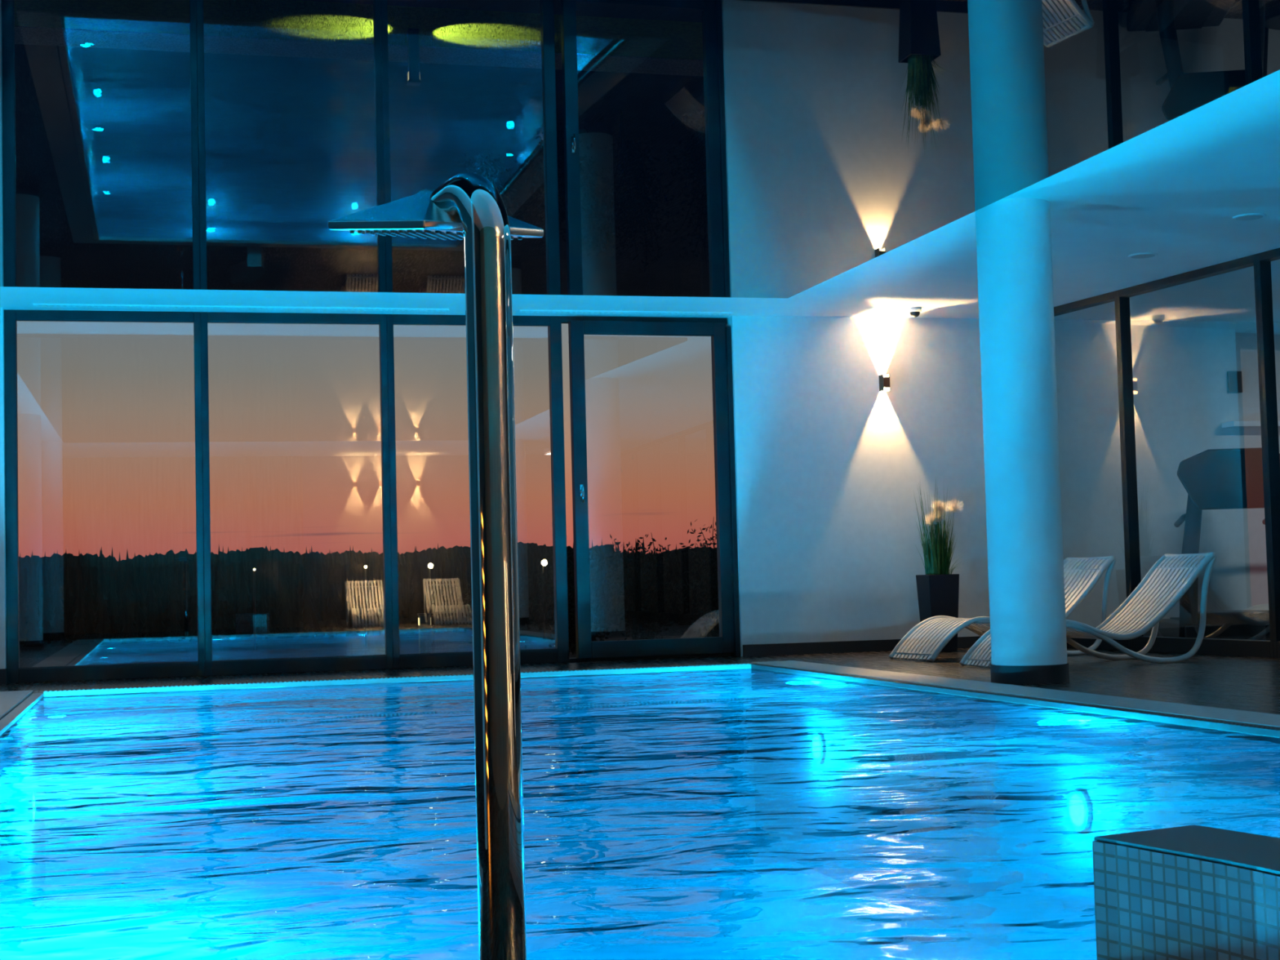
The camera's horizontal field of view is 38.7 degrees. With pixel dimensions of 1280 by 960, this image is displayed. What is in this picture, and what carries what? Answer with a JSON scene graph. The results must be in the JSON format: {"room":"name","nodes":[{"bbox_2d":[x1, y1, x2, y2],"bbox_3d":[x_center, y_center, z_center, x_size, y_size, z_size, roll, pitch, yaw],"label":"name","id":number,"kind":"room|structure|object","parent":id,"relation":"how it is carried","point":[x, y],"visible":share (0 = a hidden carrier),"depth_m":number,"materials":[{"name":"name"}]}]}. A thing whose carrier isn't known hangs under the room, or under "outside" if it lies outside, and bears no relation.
{"room":"spa","nodes":[
{"label":"spa","id":0,"kind":"room"},
{"bbox_2d":[0,307,6,668],"bbox_3d":[-6.133,0.137,14.096,2.330,2.950,0.250,-1,-3,-15],"label":"wall","id":1,"kind":"structure","parent":0,"point":[2,497],"depth_m":14.27,"materials":[{"name":"white paint"}]},
{"bbox_2d":[4,309,205,683],"bbox_3d":[-4.281,0.117,14.611,1.515,2.950,0.100,-1,-3,-15],"label":"window","id":2,"kind":"structure","parent":1,"relation":"in","point":[15,674],"depth_m":14.48,"materials":[{"name":"black metal"}]},
{"bbox_2d":[0,69,1279,322],"bbox_3d":[2.809,-2.056,7.881,16.900,0.300,17.150,-1,-3,-15],"label":"ceiling","id":3,"kind":"structure","parent":0,"point":[1174,190],"depth_m":13.42,"materials":[{"name":"white paint"}]},
{"bbox_2d":[32,303,448,311],"bbox_3d":[-3.157,-1.382,14.645,3.260,0.012,0.090,-1,-3,-15],"label":"ceiling vent","id":4,"kind":"object","parent":3,"relation":"in","point":[33,304],"visible":1,"depth_m":14.62,"materials":[{"name":"metal"}]},
{"bbox_2d":[517,309,733,315],"bbox_3d":[-0.111,-1.418,15.448,1.860,0.012,0.090,-1,-3,-15],"label":"ceiling vent","id":5,"kind":"object","parent":3,"relation":"in","point":[520,310],"visible":1,"depth_m":15.43,"materials":[{"name":"metal"}]},
{"bbox_2d":[0,0,1279,297],"bbox_3d":[-0.359,-1.912,8.271,6.286,0.280,11.726,-1,-3,-15],"label":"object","id":6,"kind":"structure","parent":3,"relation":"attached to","point":[740,148],"depth_m":8.87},
{"bbox_2d":[1128,252,1157,258],"bbox_3d":[3.663,-1.633,13.285,0.210,0.010,0.210,-1,-3,-15],"label":"recessed light","id":7,"kind":"object","parent":3,"relation":"in","point":[1145,255],"visible":1,"depth_m":13.26,"materials":[{"name":"white paint"}]},
{"bbox_2d":[1232,213,1266,220],"bbox_3d":[3.976,-1.716,11.902,0.210,0.010,0.210,-1,-3,-15],"label":"recessed light","id":8,"kind":"object","parent":3,"relation":"in","point":[1250,216],"visible":1,"depth_m":11.87,"materials":[{"name":"white paint"}]},
{"bbox_2d":[1235,214,1262,220],"bbox_3d":[3.976,-1.712,11.901,0.170,0.004,0.170,-1,-3,-15],"label":"diffuser","id":9,"kind":"object","parent":8,"relation":"attached to","point":[1240,217],"depth_m":11.89,"materials":[{"name":"grey"}]},
{"bbox_2d":[0,648,1279,714],"bbox_3d":[2.874,1.193,7.780,16.500,0.300,16.900,-1,-3,-15],"label":"floor","id":10,"kind":"structure","parent":0,"point":[1246,683],"depth_m":12.85,"materials":[{"name":"brown tile"}]},
{"bbox_2d":[0,689,33,719],"bbox_3d":[-3.043,1.305,7.573,0.290,0.262,11.120,-1,-3,-15],"label":"trim","id":11,"kind":"structure","parent":10,"relation":"attached to","point":[9,700],"depth_m":11.94,"materials":[{"name":"grey stone"}]},
{"bbox_2d":[200,311,393,675],"bbox_3d":[-2.818,0.099,14.997,1.510,2.950,0.100,-1,-3,-15],"label":"window","id":12,"kind":"structure","parent":10,"relation":"on","point":[239,667],"depth_m":14.94,"materials":[{"name":"black metal"}]},
{"bbox_2d":[328,172,543,959],"bbox_3d":[-0.204,0.227,2.211,0.304,1.194,0.199,-5,-4,45],"label":"shower","id":13,"kind":"object","parent":10,"relation":"on","point":[468,206],"visible":1,"depth_m":2.11,"materials":[{"name":"silver metal"}]},
{"bbox_2d":[386,314,569,668],"bbox_3d":[-1.368,0.082,15.379,1.490,2.950,0.100,-1,-3,-15],"label":"window","id":14,"kind":"structure","parent":10,"relation":"on","point":[560,654],"depth_m":15.44,"materials":[{"name":"black metal"}]},
{"bbox_2d":[915,573,959,651],"bbox_3d":[2.580,1.147,15.753,0.284,0.660,0.284,-1,-3,-15],"label":"planter","id":15,"kind":"object","parent":10,"relation":"on","point":[937,593],"depth_m":15.64,"materials":[{"name":"black"}]},
{"bbox_2d":[914,475,963,651],"bbox_3d":[2.636,0.715,15.802,0.529,1.523,0.359,0,-3,-20],"label":"potted plant","id":16,"kind":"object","parent":10,"relation":"on","point":[938,590],"depth_m":15.70,"materials":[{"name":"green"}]},
{"bbox_2d":[888,555,1115,662],"bbox_3d":[2.890,1.015,14.497,1.771,0.782,0.642,0,-3,-23],"label":"sun lounger","id":17,"kind":"object","parent":10,"relation":"on","point":[926,639],"visible":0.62,"depth_m":14.44,"materials":[{"name":"white plastic"}]},
{"bbox_2d":[751,660,1279,728],"bbox_3d":[2.466,1.240,9.037,0.350,0.262,11.140,-1,-3,-15],"label":"pool edge","id":18,"kind":"structure","parent":10,"relation":"attached to","point":[1212,713],"depth_m":9.73,"materials":[{"name":"grey stone"}]},
{"bbox_2d":[975,198,1069,684],"bbox_3d":[2.354,-0.244,11.272,0.472,2.970,0.472,-1,-3,-15],"label":"column","id":19,"kind":"structure","parent":10,"relation":"on","point":[1018,365],"depth_m":11.09,"materials":[{"name":"white paint"}]},
{"bbox_2d":[959,551,1216,667],"bbox_3d":[3.223,0.932,13.108,1.771,0.782,0.642,-1,-3,-17],"label":"sun lounger","id":20,"kind":"object","parent":10,"relation":"on","point":[1171,575],"visible":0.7,"depth_m":13.13,"materials":[{"name":"white plastic"}]},
{"bbox_2d":[1092,825,1279,959],"bbox_3d":[0.970,0.628,1.895,0.347,0.298,1.827,-1,-3,-9],"label":"wall","id":21,"kind":"structure","parent":10,"relation":"on","point":[1188,892],"depth_m":2.56,"materials":[{"name":"grey tile"}]},
{"bbox_2d":[1116,253,1274,657],"bbox_3d":[4.296,-0.134,14.099,0.100,2.950,1.720,0,-3,-21],"label":"window","id":22,"kind":"structure","parent":10,"relation":"on","point":[1215,646],"depth_m":14.55,"materials":[{"name":"black metal"}]},
{"bbox_2d":[1151,447,1279,639],"bbox_3d":[4.931,0.602,15.603,0.923,1.610,2.083,-2,-3,7],"label":"treadmill","id":23,"kind":"object","parent":10,"relation":"on","point":[1211,478],"visible":0.6,"depth_m":14.69,"materials":[{"name":"black plastic"}]},
{"bbox_2d":[1256,247,1279,657],"bbox_3d":[4.893,-0.234,12.505,0.100,2.950,1.690,0,-3,-21],"label":"window","id":24,"kind":"structure","parent":10,"relation":"on","point":[1264,260],"depth_m":13.27,"materials":[{"name":"black metal"}]},
{"bbox_2d":[725,315,1279,656],"bbox_3d":[4.750,0.007,16.942,8.170,2.950,0.300,-1,-3,-15],"label":"wall","id":25,"kind":"structure","parent":0,"point":[829,464],"depth_m":16.23,"materials":[{"name":"white paint"}]},
{"bbox_2d":[560,315,740,662],"bbox_3d":[0.103,0.062,15.711,1.525,2.950,0.210,-1,-3,-15],"label":"trim","id":26,"kind":"structure","parent":25,"relation":"attached to","point":[565,319],"depth_m":15.78,"materials":[{"name":"black metal"}]},
{"bbox_2d":[568,320,734,658],"bbox_3d":[0.124,0.068,15.651,1.422,2.870,0.150,-1,-3,-17],"label":"door","id":27,"kind":"structure","parent":25,"relation":"in","point":[724,643],"depth_m":15.61,"materials":[{"name":"black metal"}]},
{"bbox_2d":[742,635,980,656],"bbox_3d":[2.175,1.451,16.009,2.660,0.100,0.025,-1,-3,-15],"label":"baseboard","id":28,"kind":"structure","parent":25,"relation":"attached to","point":[866,646],"depth_m":15.85,"materials":[{"name":"black tile"}]},
{"bbox_2d":[879,373,889,391],"bbox_3d":[2.159,-0.857,16.103,0.060,0.148,0.104,-1,-3,-15],"label":"wall sconce","id":29,"kind":"object","parent":25,"relation":"attached to","point":[884,382],"visible":1,"depth_m":16.06,"materials":[{"name":"brown metal"}]},
{"bbox_2d":[1053,290,1131,650],"bbox_3d":[3.708,-0.034,15.670,0.101,2.950,1.640,0,-3,-21],"label":"window","id":30,"kind":"structure","parent":25,"relation":"in","point":[1108,297],"depth_m":14.99,"materials":[{"name":"black metal"}]},
{"bbox_2d":[1226,371,1242,392],"bbox_3d":[5.557,-0.916,17.039,0.140,0.200,0.030,-1,-3,-15],"label":"wall panel","id":31,"kind":"object","parent":25,"relation":"attached to","point":[1234,379],"visible":1,"depth_m":17.02,"materials":[{"name":"grey plastic"}]},
{"bbox_2d":[1222,420,1279,427],"bbox_3d":[6.227,-0.524,17.104,1.620,0.050,0.200,-1,-3,-15],"label":"wall shelf","id":32,"kind":"object","parent":25,"relation":"attached to","point":[1238,424],"visible":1,"depth_m":16.86,"materials":[{"name":"white"}]},
{"bbox_3d":[-0.295,1.872,8.355,5.250,1.370,10.700,-1,-3,-15],"label":"basin","id":33,"kind":"object","parent":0,"visible":0},
{"bbox_2d":[0,668,1279,959],"bbox_3d":[-0.313,1.186,8.392,5.250,0.001,10.700,-1,-3,-15],"label":"pool water","id":34,"kind":"object","parent":33,"relation":"in","point":[734,814],"visible":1,"depth_m":5.55,"materials":[{"name":"liquid"}]},
{"bbox_2d":[4,668,1275,737],"bbox_3d":[-0.340,1.302,8.440,5.380,0.220,10.820,-1,-3,-15],"label":"trim","id":35,"kind":"structure","parent":33,"relation":"attached to","point":[731,668],"depth_m":10.46,"materials":[{"name":"grey plastic"}]},
{"bbox_2d":[0,693,44,736],"bbox_3d":[-2.888,1.205,7.713,0.073,0.024,10.700,-1,-3,-15],"label":"ledge","id":36,"kind":"object","parent":35,"relation":"on","point":[6,722],"visible":1,"depth_m":10.94,"materials":[{"name":"grey stone"}]},
{"bbox_2d":[31,662,756,696],"bbox_3d":[-1.702,1.484,13.612,5.380,0.036,0.118,-1,-3,-15],"label":"pool edge","id":37,"kind":"object","parent":35,"relation":"on","point":[741,665],"visible":0.96,"depth_m":13.47,"materials":[{"name":"grey"}]},
{"bbox_2d":[751,663,1279,737],"bbox_3d":[2.246,1.140,9.070,0.043,0.032,10.704,-1,-3,-15],"label":"gutter","id":38,"kind":"object","parent":35,"relation":"on","point":[1197,722],"visible":1,"depth_m":9.41,"materials":[{"name":"grey plastic"}]},
{"label":"outside","id":39,"kind":"structure","parent":0,"visible":0},
{"bbox_2d":[19,609,713,667],"bbox_3d":[13.081,9.822,146.853,340.000,6.800,241.950,-1,-3,-15],"label":"ground","id":40,"kind":"structure","parent":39,"point":[341,645],"depth_m":146.28,"materials":[{"name":"black"}]},
{"bbox_2d":[18,554,26,644],"bbox_3d":[-54.369,11.895,160.014,1.837,11.166,1.776,-2,-3,18],"label":"tree","id":41,"kind":"object","parent":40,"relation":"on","point":[22,608],"visible":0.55,"depth_m":159.76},
{"bbox_2d":[23,553,43,646],"bbox_3d":[-51.928,12.014,155.774,1.868,11.741,1.932,1,-4,-35],"label":"tree","id":42,"kind":"object","parent":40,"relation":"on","point":[33,639],"visible":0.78,"depth_m":155.57,"materials":[{"name":"plant"}]},
{"bbox_2d":[37,554,53,644],"bbox_3d":[-52.176,12.077,160.323,1.994,11.744,1.767,0,-3,-27],"label":"tree","id":43,"kind":"object","parent":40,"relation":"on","point":[45,634],"visible":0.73,"depth_m":160.04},
{"bbox_2d":[48,551,55,635],"bbox_3d":[-53.184,11.830,165.697,1.611,10.827,1.865,-2,-3,6],"label":"tree","id":44,"kind":"object","parent":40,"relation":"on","point":[53,575],"visible":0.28,"depth_m":165.64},
{"bbox_2d":[50,551,66,646],"bbox_3d":[-49.890,11.275,156.483,1.761,10.701,1.702,1,-4,-44],"label":"tree","id":45,"kind":"object","parent":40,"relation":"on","point":[57,631],"visible":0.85,"depth_m":156.18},
{"bbox_2d":[61,550,75,643],"bbox_3d":[-50.512,12.046,160.913,2.061,12.137,1.826,0,-3,-20],"label":"tree","id":46,"kind":"object","parent":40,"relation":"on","point":[67,593],"visible":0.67,"depth_m":160.66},
{"bbox_2d":[83,551,96,642],"bbox_3d":[-48.608,11.680,161.219,1.686,10.731,1.698,0,-4,-31],"label":"tree","id":47,"kind":"object","parent":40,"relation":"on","point":[89,620],"visible":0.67,"depth_m":160.94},
{"bbox_2d":[93,546,112,644],"bbox_3d":[-46.315,11.516,157.228,1.840,11.712,1.853,-2,-3,10],"label":"tree","id":48,"kind":"object","parent":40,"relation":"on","point":[103,634],"visible":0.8,"depth_m":157.02,"materials":[{"name":"plant"}]},
{"bbox_2d":[106,546,119,641],"bbox_3d":[-46.912,11.353,162.086,1.863,10.933,1.921,-1,-3,-18],"label":"tree","id":49,"kind":"object","parent":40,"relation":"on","point":[113,599],"visible":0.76,"depth_m":161.84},
{"bbox_2d":[115,551,124,638],"bbox_3d":[-47.599,12.655,166.988,1.962,12.334,2.029,1,-4,-41],"label":"tree","id":50,"kind":"object","parent":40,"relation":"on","point":[119,582],"visible":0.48,"depth_m":166.74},
{"bbox_2d":[120,551,137,644],"bbox_3d":[-44.241,11.699,157.789,1.836,11.604,1.823,-1,-3,-12],"label":"tree","id":51,"kind":"object","parent":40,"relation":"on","point":[128,614],"visible":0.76,"depth_m":157.44,"materials":[{"name":"plant"}]},
{"bbox_2d":[131,553,143,640],"bbox_3d":[-44.834,11.979,162.044,1.770,11.184,1.757,0,-4,-30],"label":"tree","id":52,"kind":"object","parent":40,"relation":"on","point":[135,606],"visible":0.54,"depth_m":161.92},
{"bbox_2d":[138,558,146,637],"bbox_3d":[-45.755,12.655,167.746,1.823,11.457,1.885,-1,-3,-14],"label":"tree","id":53,"kind":"object","parent":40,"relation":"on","point":[142,584],"visible":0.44,"depth_m":167.63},
{"bbox_2d":[142,551,159,643],"bbox_3d":[-42.557,11.895,158.307,1.807,11.421,1.795,-3,-4,33],"label":"tree","id":54,"kind":"object","parent":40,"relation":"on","point":[151,636],"visible":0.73,"depth_m":158.09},
{"bbox_2d":[153,551,165,639],"bbox_3d":[-43.240,12.399,163.351,1.896,11.981,1.883,1,-4,-41],"label":"tree","id":55,"kind":"object","parent":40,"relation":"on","point":[157,588],"visible":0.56,"depth_m":163.11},
{"bbox_2d":[160,555,169,637],"bbox_3d":[-43.759,12.374,167.989,1.696,11.268,1.913,-2,-3,18],"label":"tree","id":56,"kind":"object","parent":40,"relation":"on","point":[165,601],"visible":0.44,"depth_m":167.84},
{"bbox_2d":[164,552,182,642],"bbox_3d":[-40.544,11.350,158.340,1.706,10.856,1.718,-1,-3,-10],"label":"tree","id":57,"kind":"object","parent":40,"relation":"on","point":[173,630],"visible":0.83,"depth_m":158.02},
{"bbox_2d":[176,554,188,639],"bbox_3d":[-41.138,12.085,163.551,1.759,11.056,1.819,-3,-3,27],"label":"tree","id":58,"kind":"object","parent":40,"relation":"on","point":[184,634],"visible":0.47,"depth_m":163.35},
{"bbox_2d":[182,548,191,635],"bbox_3d":[-41.808,11.818,168.253,1.752,11.072,1.740,-1,-3,-16],"label":"tree","id":59,"kind":"object","parent":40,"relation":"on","point":[186,583],"visible":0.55,"depth_m":168.00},
{"bbox_2d":[187,550,197,641],"bbox_3d":[-38.588,11.723,158.927,1.775,11.219,1.763,-3,-3,20],"label":"tree","id":60,"kind":"object","parent":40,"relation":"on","point":[193,634],"visible":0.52,"depth_m":158.60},
{"bbox_2d":[212,545,230,640],"bbox_3d":[-36.717,11.002,159.540,1.855,10.923,1.644,-3,-3,25],"label":"tree","id":61,"kind":"object","parent":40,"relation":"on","point":[220,632],"visible":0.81,"depth_m":159.29,"materials":[{"name":"plant"}]},
{"bbox_2d":[221,547,230,637],"bbox_3d":[-37.603,11.805,164.623,2.082,11.846,2.018,0,-4,-32],"label":"tree","id":62,"kind":"object","parent":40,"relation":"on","point":[225,588],"visible":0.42,"depth_m":164.63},
{"bbox_2d":[225,546,237,635],"bbox_3d":[-38.233,12.252,169.784,1.929,12.193,1.916,1,-4,-35],"label":"tree","id":63,"kind":"object","parent":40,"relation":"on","point":[232,608],"visible":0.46,"depth_m":169.53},
{"bbox_2d":[234,546,253,639],"bbox_3d":[-34.854,11.618,160.046,2.020,11.725,1.745,-2,-3,18],"label":"tree","id":64,"kind":"object","parent":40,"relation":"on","point":[243,618],"visible":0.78,"depth_m":159.76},
{"bbox_2d":[243,549,252,635],"bbox_3d":[-35.759,12.028,164.819,1.973,11.583,2.035,2,-4,-45],"label":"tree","id":65,"kind":"object","parent":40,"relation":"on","point":[244,558],"visible":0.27,"depth_m":164.87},
{"bbox_2d":[247,553,257,634],"bbox_3d":[-36.244,12.282,170.374,1.696,11.270,1.914,-2,-3,6],"label":"tree","id":66,"kind":"object","parent":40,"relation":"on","point":[251,572],"visible":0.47,"depth_m":170.15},
{"bbox_2d":[253,567,256,649],"bbox_3d":[-18.517,6.940,87.732,0.140,5.479,0.517,-1,-3,-15],"label":"street lamp","id":67,"kind":"object","parent":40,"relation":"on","point":[254,569],"visible":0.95,"depth_m":87.91,"materials":[{"name":"black metal"}]},
{"bbox_2d":[256,551,270,639],"bbox_3d":[-33.048,11.587,160.101,1.827,11.106,1.767,0,-4,-32],"label":"tree","id":68,"kind":"object","parent":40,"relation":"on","point":[263,631],"visible":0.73,"depth_m":159.80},
{"bbox_2d":[264,551,275,636],"bbox_3d":[-33.713,11.578,165.175,1.823,10.699,1.880,-2,-3,3],"label":"tree","id":69,"kind":"object","parent":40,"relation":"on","point":[270,602],"visible":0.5,"depth_m":165.16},
{"bbox_2d":[268,546,278,633],"bbox_3d":[-34.458,12.035,170.299,1.796,11.933,2.026,-2,-3,4],"label":"tree","id":70,"kind":"object","parent":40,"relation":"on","point":[274,624],"visible":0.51,"depth_m":170.19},
{"bbox_2d":[276,550,293,639],"bbox_3d":[-31.294,11.914,160.770,1.790,12.027,2.072,-3,-3,25],"label":"tree","id":71,"kind":"object","parent":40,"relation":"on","point":[285,630],"visible":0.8,"depth_m":160.54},
{"bbox_2d":[287,552,298,635],"bbox_3d":[-31.800,12.484,165.696,1.840,12.366,2.130,-2,-3,2],"label":"tree","id":72,"kind":"object","parent":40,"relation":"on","point":[291,597],"visible":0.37,"depth_m":165.60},
{"bbox_2d":[291,552,301,632],"bbox_3d":[-32.347,12.483,170.748,1.976,11.600,2.038,-4,-4,40],"label":"tree","id":73,"kind":"object","parent":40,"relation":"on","point":[294,571],"visible":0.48,"depth_m":170.73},
{"bbox_2d":[299,546,315,638],"bbox_3d":[-29.431,11.672,161.084,1.933,11.748,1.869,0,-3,-26],"label":"tree","id":74,"kind":"object","parent":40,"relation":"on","point":[308,632],"visible":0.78,"depth_m":160.82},
{"bbox_2d":[308,550,318,635],"bbox_3d":[-30.013,11.960,166.829,1.815,11.474,1.803,-4,-4,43],"label":"tree","id":75,"kind":"object","parent":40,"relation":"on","point":[314,617],"visible":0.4,"depth_m":166.70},
{"bbox_2d":[311,546,321,631],"bbox_3d":[-30.750,12.276,171.572,2.037,12.379,1.969,-3,-4,33],"label":"tree","id":76,"kind":"object","parent":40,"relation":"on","point":[317,628],"visible":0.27,"depth_m":171.61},
{"bbox_2d":[322,551,339,637],"bbox_3d":[-27.359,12.152,161.763,1.824,12.122,2.058,-4,-4,38],"label":"tree","id":77,"kind":"object","parent":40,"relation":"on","point":[331,624],"visible":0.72,"depth_m":161.49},
{"bbox_2d":[325,554,341,634],"bbox_3d":[-28.086,12.638,166.544,1.977,12.429,2.045,-1,-3,-1],"label":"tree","id":78,"kind":"object","parent":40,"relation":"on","point":[332,571],"visible":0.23,"depth_m":166.66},
{"bbox_2d":[333,555,344,631],"bbox_3d":[-28.725,12.857,172.187,1.848,12.281,2.085,0,-3,-29],"label":"tree","id":79,"kind":"object","parent":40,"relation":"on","point":[339,607],"visible":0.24,"depth_m":172.24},
{"bbox_2d":[345,548,358,636],"bbox_3d":[-25.646,11.266,162.594,1.872,10.989,1.931,1,-4,-42],"label":"tree","id":80,"kind":"object","parent":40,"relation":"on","point":[351,625],"visible":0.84,"depth_m":162.36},
{"bbox_2d":[345,552,360,633],"bbox_3d":[-26.297,11.876,167.705,1.745,10.973,1.806,-2,-3,2],"label":"tree","id":81,"kind":"object","parent":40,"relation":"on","point":[354,578],"visible":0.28,"depth_m":167.59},
{"bbox_2d":[364,564,367,646],"bbox_3d":[-13.371,6.878,89.080,0.140,5.479,0.537,-1,-3,-15],"label":"street lamp","id":82,"kind":"object","parent":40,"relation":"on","point":[365,566],"visible":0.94,"depth_m":89.27,"materials":[{"name":"black metal"}]},
{"bbox_2d":[18,541,716,629],"bbox_3d":[-30.882,12.304,183.687,153.833,12.061,14.200,-1,-3,-15],"label":"undergrowth","id":83,"kind":"object","parent":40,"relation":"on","point":[406,561],"visible":0.16,"depth_m":178.10,"materials":[{"name":"plant"}]},
{"bbox_2d":[366,548,382,635],"bbox_3d":[-23.926,11.443,162.962,1.638,10.888,1.849,-3,-3,29],"label":"tree","id":84,"kind":"object","parent":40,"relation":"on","point":[374,624],"visible":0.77,"depth_m":162.72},
{"bbox_2d":[397,562,407,635],"bbox_3d":[-21.683,12.104,163.119,2.046,11.880,1.768,-2,-3,1],"label":"tree","id":85,"kind":"object","parent":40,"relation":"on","point":[402,630],"visible":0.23,"depth_m":162.95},
{"bbox_2d":[408,548,423,634],"bbox_3d":[-20.079,11.326,164.312,1.730,10.876,1.790,1,-4,-33],"label":"tree","id":86,"kind":"object","parent":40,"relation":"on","point":[417,606],"visible":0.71,"depth_m":164.03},
{"bbox_2d":[427,563,433,644],"bbox_3d":[-10.289,6.839,89.862,0.260,5.480,0.597,-1,-3,-15],"label":"street lamp","id":87,"kind":"object","parent":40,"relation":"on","point":[430,565],"visible":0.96,"depth_m":90.08,"materials":[{"name":"black metal"}]},
{"bbox_2d":[431,549,436,628],"bbox_3d":[-19.481,11.918,174.151,1.791,11.256,1.852,2,-4,-45],"label":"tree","id":88,"kind":"object","parent":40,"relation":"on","point":[435,557],"visible":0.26,"depth_m":174.06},
{"bbox_2d":[431,542,447,633],"bbox_3d":[-18.072,11.605,164.581,2.029,11.946,1.798,-3,-4,29],"label":"tree","id":89,"kind":"object","parent":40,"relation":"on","point":[438,597],"visible":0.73,"depth_m":164.39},
{"bbox_2d":[449,552,456,627],"bbox_3d":[-17.686,12.601,174.786,2.099,11.945,2.035,0,-4,-29],"label":"tree","id":90,"kind":"object","parent":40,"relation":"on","point":[453,584],"visible":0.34,"depth_m":174.82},
{"bbox_2d":[451,548,466,632],"bbox_3d":[-16.445,12.159,165.027,1.956,12.363,1.943,-5,-4,45],"label":"tree","id":91,"kind":"object","parent":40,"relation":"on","point":[459,620],"visible":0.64,"depth_m":164.79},
{"bbox_2d":[454,572,539,648],"bbox_3d":[-1.774,1.629,22.516,1.040,1.237,1.259,-1,-3,-15],"label":"shrub","id":92,"kind":"object","parent":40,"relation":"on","point":[468,597],"visible":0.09,"depth_m":22.41,"materials":[{"name":"green plant"}]},
{"bbox_2d":[518,547,530,631],"bbox_3d":[-10.732,11.624,166.616,1.828,11.491,1.891,-3,-3,28],"label":"tree","id":93,"kind":"object","parent":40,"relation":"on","point":[523,620],"visible":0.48,"depth_m":166.37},
{"bbox_2d":[531,548,542,627],"bbox_3d":[-9.417,12.167,171.670,1.767,11.742,1.994,-2,-3,10],"label":"tree","id":94,"kind":"object","parent":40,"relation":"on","point":[538,594],"visible":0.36,"depth_m":171.44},
{"bbox_2d":[541,559,547,639],"bbox_3d":[-4.755,6.748,91.308,0.320,5.530,0.627,-1,-3,-15],"label":"street lamp","id":95,"kind":"object","parent":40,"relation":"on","point":[544,562],"visible":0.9,"depth_m":91.48,"materials":[{"name":"black metal"}]},
{"bbox_2d":[537,546,552,630],"bbox_3d":[-8.592,11.237,166.628,1.714,10.909,1.726,1,-4,-38],"label":"tree","id":96,"kind":"object","parent":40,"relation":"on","point":[548,624],"visible":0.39,"depth_m":166.33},
{"bbox_2d":[519,551,618,654],"bbox_3d":[-0.845,1.438,20.862,1.078,1.364,1.124,-4,-4,35],"label":"shrub","id":97,"kind":"object","parent":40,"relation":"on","point":[572,646],"visible":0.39,"depth_m":20.81,"materials":[{"name":"green plant"}]},
{"bbox_2d":[543,546,629,641],"bbox_3d":[-0.609,1.495,22.929,1.250,1.371,1.035,1,-4,-41],"label":"shrub","id":98,"kind":"object","parent":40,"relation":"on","point":[603,565],"visible":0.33,"depth_m":22.85,"materials":[{"name":"green plant"}]},
{"bbox_2d":[612,544,621,625],"bbox_3d":[-1.892,11.486,173.452,1.922,11.682,1.858,-2,-3,7],"label":"tree","id":99,"kind":"object","parent":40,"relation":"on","point":[618,618],"visible":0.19,"depth_m":173.12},
{"bbox_2d":[618,544,633,626],"bbox_3d":[-1.367,11.668,169.135,1.930,12.130,1.996,-1,-3,-7],"label":"tree","id":100,"kind":"object","parent":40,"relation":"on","point":[622,624],"visible":0.24,"depth_m":168.91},
{"bbox_2d":[609,533,653,639],"bbox_3d":[-0.082,1.268,20.339,0.527,1.348,0.395,-1,-3,-15],"label":"shrub","id":101,"kind":"object","parent":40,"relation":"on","point":[636,611],"visible":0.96,"depth_m":20.32,"materials":[{"name":"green plant"}]},
{"bbox_2d":[595,537,690,640],"bbox_3d":[0.051,1.421,21.711,1.099,1.471,1.143,-1,-3,-5],"label":"shrub","id":102,"kind":"object","parent":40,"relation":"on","point":[646,620],"visible":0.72,"depth_m":21.63,"materials":[{"name":"green plant"}]},
{"bbox_2d":[626,532,672,639],"bbox_3d":[0.088,1.377,23.089,0.560,1.419,0.658,-3,-3,19],"label":"shrub","id":103,"kind":"object","parent":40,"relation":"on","point":[653,540],"visible":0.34,"depth_m":23.07,"materials":[{"name":"green plant"}]},
{"bbox_2d":[677,550,693,625],"bbox_3d":[4.183,12.027,170.122,1.707,11.470,1.976,-3,-4,31],"label":"tree","id":104,"kind":"object","parent":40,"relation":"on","point":[684,617],"visible":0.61,"depth_m":169.86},
{"bbox_2d":[664,516,717,637],"bbox_3d":[0.942,1.162,21.681,1.262,1.835,1.005,-1,-3,-15],"label":"shrub","id":105,"kind":"object","parent":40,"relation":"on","point":[713,557],"visible":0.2,"depth_m":21.71,"materials":[{"name":"green plant"}]},
{"bbox_2d":[691,546,701,622],"bbox_3d":[5.532,11.480,175.477,1.919,10.920,1.861,-1,-3,-7],"label":"tree","id":106,"kind":"object","parent":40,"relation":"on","point":[696,575],"visible":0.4,"depth_m":175.21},
{"bbox_2d":[678,555,719,637],"bbox_3d":[0.912,1.387,20.527,1.023,1.385,1.021,-4,-4,35],"label":"shrub","id":107,"kind":"object","parent":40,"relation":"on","point":[713,588],"visible":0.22,"depth_m":20.42,"materials":[{"name":"green plant"}]},
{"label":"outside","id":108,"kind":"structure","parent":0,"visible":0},
{"bbox_3d":[0.564,1.826,17.543,50.000,0.200,1.200,-1,-3,-15],"label":"lawn strip","id":109,"kind":"object","parent":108,"visible":0},
{"bbox_2d":[417,613,431,653],"bbox_3d":[-2.004,1.502,16.991,0.120,0.520,0.120,-1,-3,-15],"label":"bollard light","id":110,"kind":"object","parent":109,"relation":"on","point":[424,619],"visible":0.8,"depth_m":16.95,"materials":[{"name":"black metal"}]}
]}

